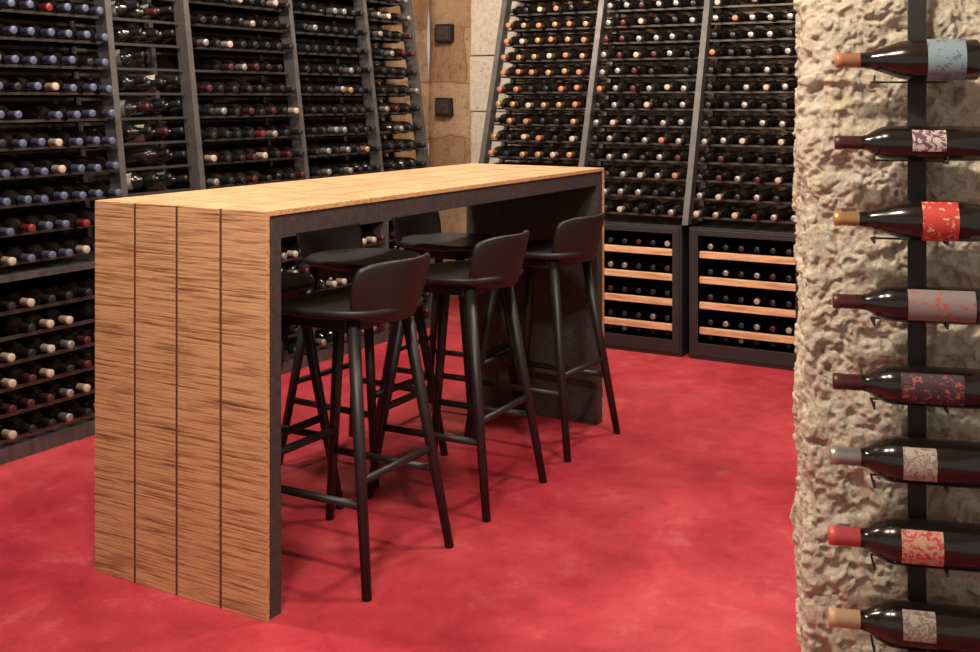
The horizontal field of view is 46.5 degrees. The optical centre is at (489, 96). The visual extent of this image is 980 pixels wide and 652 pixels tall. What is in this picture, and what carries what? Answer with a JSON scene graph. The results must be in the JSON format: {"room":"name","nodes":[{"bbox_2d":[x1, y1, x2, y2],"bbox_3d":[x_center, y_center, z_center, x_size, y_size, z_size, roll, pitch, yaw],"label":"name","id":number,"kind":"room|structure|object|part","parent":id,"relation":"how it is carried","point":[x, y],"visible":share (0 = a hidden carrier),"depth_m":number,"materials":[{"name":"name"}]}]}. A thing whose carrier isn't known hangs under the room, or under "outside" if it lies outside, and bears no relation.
{"room":"wine cellar","nodes":[
{"label":"wine cellar","id":0,"kind":"room"},
{"bbox_2d":[370,0,428,170],"bbox_3d":[-2.545,-0.005,4.269,0.323,2.700,8.050,0,0,30],"label":"wall","id":1,"kind":"structure","parent":0,"point":[420,8],"depth_m":7.55,"materials":[{"name":"stone"}]},
{"bbox_2d":[0,299,800,651],"bbox_3d":[-0.011,1.395,2.980,6.000,0.100,8.350,0,0,30],"label":"floor","id":2,"kind":"structure","parent":0,"point":[672,531],"depth_m":3.43,"materials":[{"name":"red carpet"}]},
{"bbox_2d":[0,0,433,464],"bbox_3d":[-1.432,0.220,5.241,0.534,2.250,3.602,0,0,30],"label":"wine rack","id":3,"kind":"object","parent":2,"relation":"on","point":[100,99],"visible":0.66,"depth_m":5.02,"materials":[{"name":"metal"}]},
{"bbox_2d":[281,271,343,509],"bbox_3d":[-0.792,0.900,3.667,0.486,0.895,0.443,0,0,30],"label":"bar stool","id":4,"kind":"object","parent":2,"relation":"on","point":[293,284],"visible":0.03,"depth_m":3.71,"materials":[{"name":"black paint"}]},
{"bbox_3d":[-0.797,0.607,3.670,0.410,0.040,0.417,0,0,30],"label":"seat","id":5,"kind":"part","parent":4,"relation":"part of","materials":[{"name":"black leather"}]},
{"bbox_3d":[-0.558,0.984,3.727,0.164,0.728,0.038,0,0,-10],"label":"leg","id":6,"kind":"part","parent":4,"relation":"part of","materials":[{"name":"black paint"}]},
{"bbox_2d":[95,163,603,621],"bbox_3d":[-0.324,0.819,3.985,0.635,1.052,2.092,0,0,30],"label":"bar table","id":7,"kind":"object","parent":2,"relation":"on","point":[188,283],"visible":0.92,"depth_m":3.12,"materials":[{"name":"wood"}]},
{"bbox_3d":[-0.324,0.826,3.985,0.627,1.038,2.072,0,0,30],"label":"steel frame","id":8,"kind":"part","parent":7,"relation":"part of","materials":[{"name":"black metal"}]},
{"bbox_2d":[281,224,447,487],"bbox_3d":[-0.475,0.900,4.235,0.486,0.895,0.443,0,0,33],"label":"bar stool","id":9,"kind":"object","parent":2,"relation":"on","point":[337,252],"visible":0.7,"depth_m":4.20,"materials":[{"name":"black paint"}]},
{"bbox_3d":[-0.705,0.984,4.183,0.164,0.728,0.038,0,0,-7],"label":"leg","id":10,"kind":"part","parent":9,"relation":"part of","materials":[{"name":"black paint"}]},
{"bbox_3d":[-0.629,0.542,4.334,0.121,0.179,0.361,0,0,33],"label":"backrest","id":11,"kind":"part","parent":9,"relation":"part of","materials":[{"name":"black leather"}]},
{"bbox_3d":[-0.522,0.984,4.466,0.038,0.728,0.164,0,0,-17],"label":"leg","id":12,"kind":"part","parent":9,"relation":"part of","materials":[{"name":"black paint"}]},
{"bbox_3d":[-0.480,0.607,4.238,0.410,0.040,0.417,0,0,33],"label":"seat","id":13,"kind":"part","parent":9,"relation":"part of","materials":[{"name":"black leather"}]},
{"bbox_3d":[-0.422,0.984,4.000,0.038,0.728,0.164,0,0,-17],"label":"leg","id":14,"kind":"part","parent":9,"relation":"part of","materials":[{"name":"black paint"}]},
{"bbox_3d":[-0.239,0.984,4.283,0.164,0.728,0.038,0,0,-7],"label":"leg","id":15,"kind":"part","parent":9,"relation":"part of","materials":[{"name":"black paint"}]},
{"bbox_2d":[281,253,453,601],"bbox_3d":[-0.416,0.900,3.341,0.486,0.895,0.443,0,0,30],"label":"bar stool","id":16,"kind":"object","parent":2,"relation":"on","point":[389,291],"visible":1,"depth_m":3.21,"materials":[{"name":"black paint"}]},
{"bbox_3d":[-0.650,0.984,3.281,0.164,0.728,0.038,0,0,-10],"label":"leg","id":17,"kind":"part","parent":16,"relation":"part of","materials":[{"name":"black paint"}]},
{"bbox_3d":[-0.482,0.984,3.573,0.038,0.728,0.164,0,0,-20],"label":"leg","id":18,"kind":"part","parent":16,"relation":"part of","materials":[{"name":"black paint"}]},
{"bbox_3d":[-0.411,0.607,3.338,0.410,0.040,0.417,0,0,30],"label":"seat","id":19,"kind":"part","parent":16,"relation":"part of","materials":[{"name":"black leather"}]},
{"bbox_3d":[-0.358,0.984,3.113,0.038,0.728,0.164,0,0,-20],"label":"leg","id":20,"kind":"part","parent":16,"relation":"part of","materials":[{"name":"black paint"}]},
{"bbox_3d":[-0.258,0.542,3.249,0.121,0.179,0.361,0,0,30],"label":"backrest","id":21,"kind":"part","parent":16,"relation":"part of","materials":[{"name":"black leather"}]},
{"bbox_3d":[-0.190,0.984,3.404,0.164,0.728,0.038,0,0,-10],"label":"leg","id":22,"kind":"part","parent":16,"relation":"part of","materials":[{"name":"black paint"}]},
{"bbox_2d":[376,211,518,438],"bbox_3d":[-0.172,0.900,4.741,0.486,0.895,0.443,0,0,28],"label":"bar stool","id":23,"kind":"object","parent":2,"relation":"on","point":[421,234],"visible":0.66,"depth_m":4.78,"materials":[{"name":"black paint"}]},
{"bbox_3d":[-0.396,0.984,4.668,0.164,0.728,0.038,0,0,-12],"label":"leg","id":24,"kind":"part","parent":23,"relation":"part of","materials":[{"name":"black paint"}]},
{"bbox_3d":[-0.333,0.542,4.826,0.121,0.179,0.361,0,0,28],"label":"backrest","id":25,"kind":"part","parent":23,"relation":"part of","materials":[{"name":"black leather"}]},
{"bbox_3d":[-0.239,0.984,4.967,0.038,0.728,0.164,0,0,-23],"label":"leg","id":26,"kind":"part","parent":23,"relation":"part of","materials":[{"name":"black paint"}]},
{"bbox_3d":[-0.177,0.607,4.744,0.410,0.040,0.417,0,0,28],"label":"seat","id":27,"kind":"part","parent":23,"relation":"part of","materials":[{"name":"black leather"}]},
{"bbox_3d":[-0.097,0.984,4.512,0.038,0.728,0.164,0,0,-23],"label":"leg","id":28,"kind":"part","parent":23,"relation":"part of","materials":[{"name":"black paint"}]},
{"bbox_3d":[0.060,0.984,4.810,0.164,0.728,0.038,0,0,-12],"label":"leg","id":29,"kind":"part","parent":23,"relation":"part of","materials":[{"name":"black paint"}]},
{"bbox_2d":[367,230,546,521],"bbox_3d":[-0.107,0.900,3.907,0.486,0.895,0.443,0,0,28],"label":"bar stool","id":30,"kind":"object","parent":2,"relation":"on","point":[495,262],"visible":0.98,"depth_m":3.81,"materials":[{"name":"black paint"}]},
{"bbox_3d":[-0.339,0.984,3.840,0.164,0.728,0.038,0,0,-11],"label":"leg","id":31,"kind":"part","parent":30,"relation":"part of","materials":[{"name":"black paint"}]},
{"bbox_3d":[-0.179,0.984,4.137,0.038,0.728,0.164,0,0,-22],"label":"leg","id":32,"kind":"part","parent":30,"relation":"part of","materials":[{"name":"black paint"}]},
{"bbox_3d":[-0.102,0.607,3.904,0.410,0.040,0.417,0,0,28],"label":"seat","id":33,"kind":"part","parent":30,"relation":"part of","materials":[{"name":"black leather"}]},
{"bbox_3d":[-0.042,0.984,3.680,0.038,0.728,0.164,0,0,-22],"label":"leg","id":34,"kind":"part","parent":30,"relation":"part of","materials":[{"name":"black paint"}]},
{"bbox_3d":[0.054,0.542,3.820,0.121,0.179,0.361,0,0,28],"label":"backrest","id":35,"kind":"part","parent":30,"relation":"part of","materials":[{"name":"black leather"}]},
{"bbox_3d":[0.118,0.984,3.977,0.164,0.728,0.038,0,0,-11],"label":"leg","id":36,"kind":"part","parent":30,"relation":"part of","materials":[{"name":"black paint"}]},
{"bbox_2d":[463,213,619,461],"bbox_3d":[0.211,0.900,4.503,0.486,0.895,0.443,0,0,32],"label":"bar stool","id":37,"kind":"object","parent":2,"relation":"on","point":[576,240],"visible":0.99,"depth_m":4.39,"materials":[{"name":"black paint"}]},
{"bbox_3d":[-0.025,0.984,4.453,0.164,0.728,0.038,0,0,-7],"label":"leg","id":38,"kind":"part","parent":37,"relation":"part of","materials":[{"name":"black paint"}]},
{"bbox_3d":[0.155,0.984,4.738,0.038,0.728,0.164,0,0,-18],"label":"leg","id":39,"kind":"part","parent":37,"relation":"part of","materials":[{"name":"black paint"}]},
{"bbox_3d":[0.260,0.984,4.273,0.038,0.728,0.164,0,0,-18],"label":"leg","id":40,"kind":"part","parent":37,"relation":"part of","materials":[{"name":"black paint"}]},
{"bbox_3d":[0.216,0.607,4.500,0.410,0.040,0.417,0,0,32],"label":"seat","id":41,"kind":"part","parent":37,"relation":"part of","materials":[{"name":"black leather"}]},
{"bbox_3d":[0.365,0.542,4.405,0.121,0.179,0.361,0,0,32],"label":"backrest","id":42,"kind":"part","parent":37,"relation":"part of","materials":[{"name":"black leather"}]},
{"bbox_3d":[0.440,0.984,4.557,0.164,0.728,0.038,0,0,-7],"label":"leg","id":43,"kind":"part","parent":37,"relation":"part of","materials":[{"name":"black paint"}]},
{"bbox_2d":[604,214,712,356],"bbox_3d":[0.854,1.008,6.259,0.600,0.675,0.506,0,0,30],"label":"wine cabinet","id":44,"kind":"object","parent":2,"relation":"on","point":[646,258],"visible":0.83,"depth_m":6.08,"materials":[{"name":"black"}]},
{"bbox_2d":[689,220,798,370],"bbox_3d":[1.408,1.008,5.939,0.600,0.675,0.506,0,0,30],"label":"wine cabinet","id":45,"kind":"object","parent":2,"relation":"on","point":[743,287],"visible":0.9,"depth_m":5.82,"materials":[{"name":"black"}]},
{"bbox_2d":[429,0,797,299],"bbox_3d":[1.844,-0.005,6.545,5.050,2.700,0.321,0,0,30],"label":"wall","id":46,"kind":"structure","parent":0,"point":[449,62],"depth_m":7.55,"materials":[{"name":"stone"}]},
{"bbox_2d":[435,24,453,42],"bbox_3d":[-0.303,-0.425,7.595,0.120,0.120,0.078,0,0,30],"label":"wall lamp","id":47,"kind":"object","parent":46,"relation":"attached to","point":[443,32],"visible":1,"depth_m":7.56,"materials":[{"name":"black"}]},
{"bbox_2d":[436,26,447,39],"bbox_3d":[-0.319,-0.425,7.567,0.090,0.090,0.014,0,0,30],"label":"socket","id":48,"kind":"object","parent":47,"relation":"attached to","point":[441,31],"depth_m":7.56,"materials":[{"name":"brown plastic"}]},
{"bbox_2d":[435,98,453,115],"bbox_3d":[-0.303,0.065,7.595,0.120,0.120,0.078,0,0,30],"label":"wall socket","id":49,"kind":"object","parent":46,"relation":"attached to","point":[443,106],"visible":1,"depth_m":7.56,"materials":[{"name":"black plastic"}]},
{"bbox_2d":[470,0,539,163],"bbox_3d":[0.102,-0.005,7.348,0.452,2.694,0.170,0,0,30],"label":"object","id":50,"kind":"structure","parent":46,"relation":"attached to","point":[485,14],"depth_m":7.34,"materials":[{"name":"stone"}]},
{"bbox_2d":[789,0,979,651],"bbox_3d":[1.528,-0.005,2.615,1.617,2.700,0.575,0,0,14],"label":"wall","id":51,"kind":"structure","parent":0,"point":[830,101],"depth_m":2.52,"materials":[{"name":"stone"}]},
{"bbox_2d":[870,0,948,651],"bbox_3d":[0.885,0.320,2.416,0.148,2.050,0.094,0,0,13],"label":"rack","id":52,"kind":"object","parent":51,"relation":"attached to","point":[916,8],"visible":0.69,"depth_m":2.45,"materials":[{"name":"black metal"}]},
{"bbox_2d":[828,517,979,572],"bbox_3d":[0.905,0.937,2.397,0.372,0.097,0.097,0,0,13],"label":"wine bottle","id":53,"kind":"object","parent":52,"relation":"on","point":[901,541],"visible":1,"depth_m":2.36,"materials":[{"name":"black glass"}]},
{"bbox_2d":[828,599,979,651],"bbox_3d":[0.905,1.112,2.397,0.372,0.097,0.097,0,0,13],"label":"wine bottle","id":54,"kind":"object","parent":52,"relation":"on","point":[896,623],"visible":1,"depth_m":2.37,"materials":[{"name":"dark glass"},{"name":"gold foil"},{"name":"paper"}]},
{"bbox_2d":[829,436,979,488],"bbox_3d":[0.902,0.765,2.398,0.360,0.095,0.096,0,0,13],"label":"wine bottle","id":55,"kind":"object","parent":52,"relation":"on","point":[896,459],"visible":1,"depth_m":2.36,"materials":[{"name":"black glass"}]},
{"bbox_2d":[832,364,979,409],"bbox_3d":[0.896,0.607,2.400,0.336,0.083,0.084,0,0,13],"label":"wine bottle","id":56,"kind":"object","parent":52,"relation":"on","point":[910,385],"visible":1,"depth_m":2.37,"materials":[{"name":"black glass"}]},
{"bbox_2d":[832,285,979,324],"bbox_3d":[0.893,0.436,2.400,0.330,0.077,0.078,0,0,13],"label":"wine bottle","id":57,"kind":"object","parent":52,"relation":"on","point":[894,303],"visible":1,"depth_m":2.37,"materials":[{"name":"dark glass"},{"name":"paper"}]},
{"bbox_2d":[833,200,979,241],"bbox_3d":[0.877,0.260,2.404,0.293,0.085,0.085,0,0,13],"label":"wine bottle","id":58,"kind":"object","parent":52,"relation":"on","point":[917,220],"visible":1,"depth_m":2.37,"materials":[{"name":"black glass"}]},
{"bbox_2d":[834,126,979,160],"bbox_3d":[0.885,0.097,2.402,0.306,0.073,0.074,0,0,13],"label":"wine bottle","id":59,"kind":"object","parent":52,"relation":"on","point":[922,143],"visible":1,"depth_m":2.37,"materials":[{"name":"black glass"}]},
{"bbox_2d":[835,39,979,79],"bbox_3d":[0.877,-0.078,2.404,0.288,0.087,0.087,0,0,13],"label":"wine bottle","id":60,"kind":"object","parent":52,"relation":"on","point":[918,59],"visible":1,"depth_m":2.37,"materials":[{"name":"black glass"}]},
{"bbox_3d":[0.299,1.007,6.579,0.600,0.675,0.506,0,0,30],"label":"wine cabinet","id":61,"kind":"object","parent":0,"visible":0},
{"bbox_2d":[479,0,797,224],"bbox_3d":[1.178,-0.122,6.175,2.566,1.565,0.745,0,0,30],"label":"wine rack","id":62,"kind":"object","parent":61,"relation":"on","point":[694,121],"visible":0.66,"depth_m":6.24,"materials":[{"name":"metal"}]}
]}

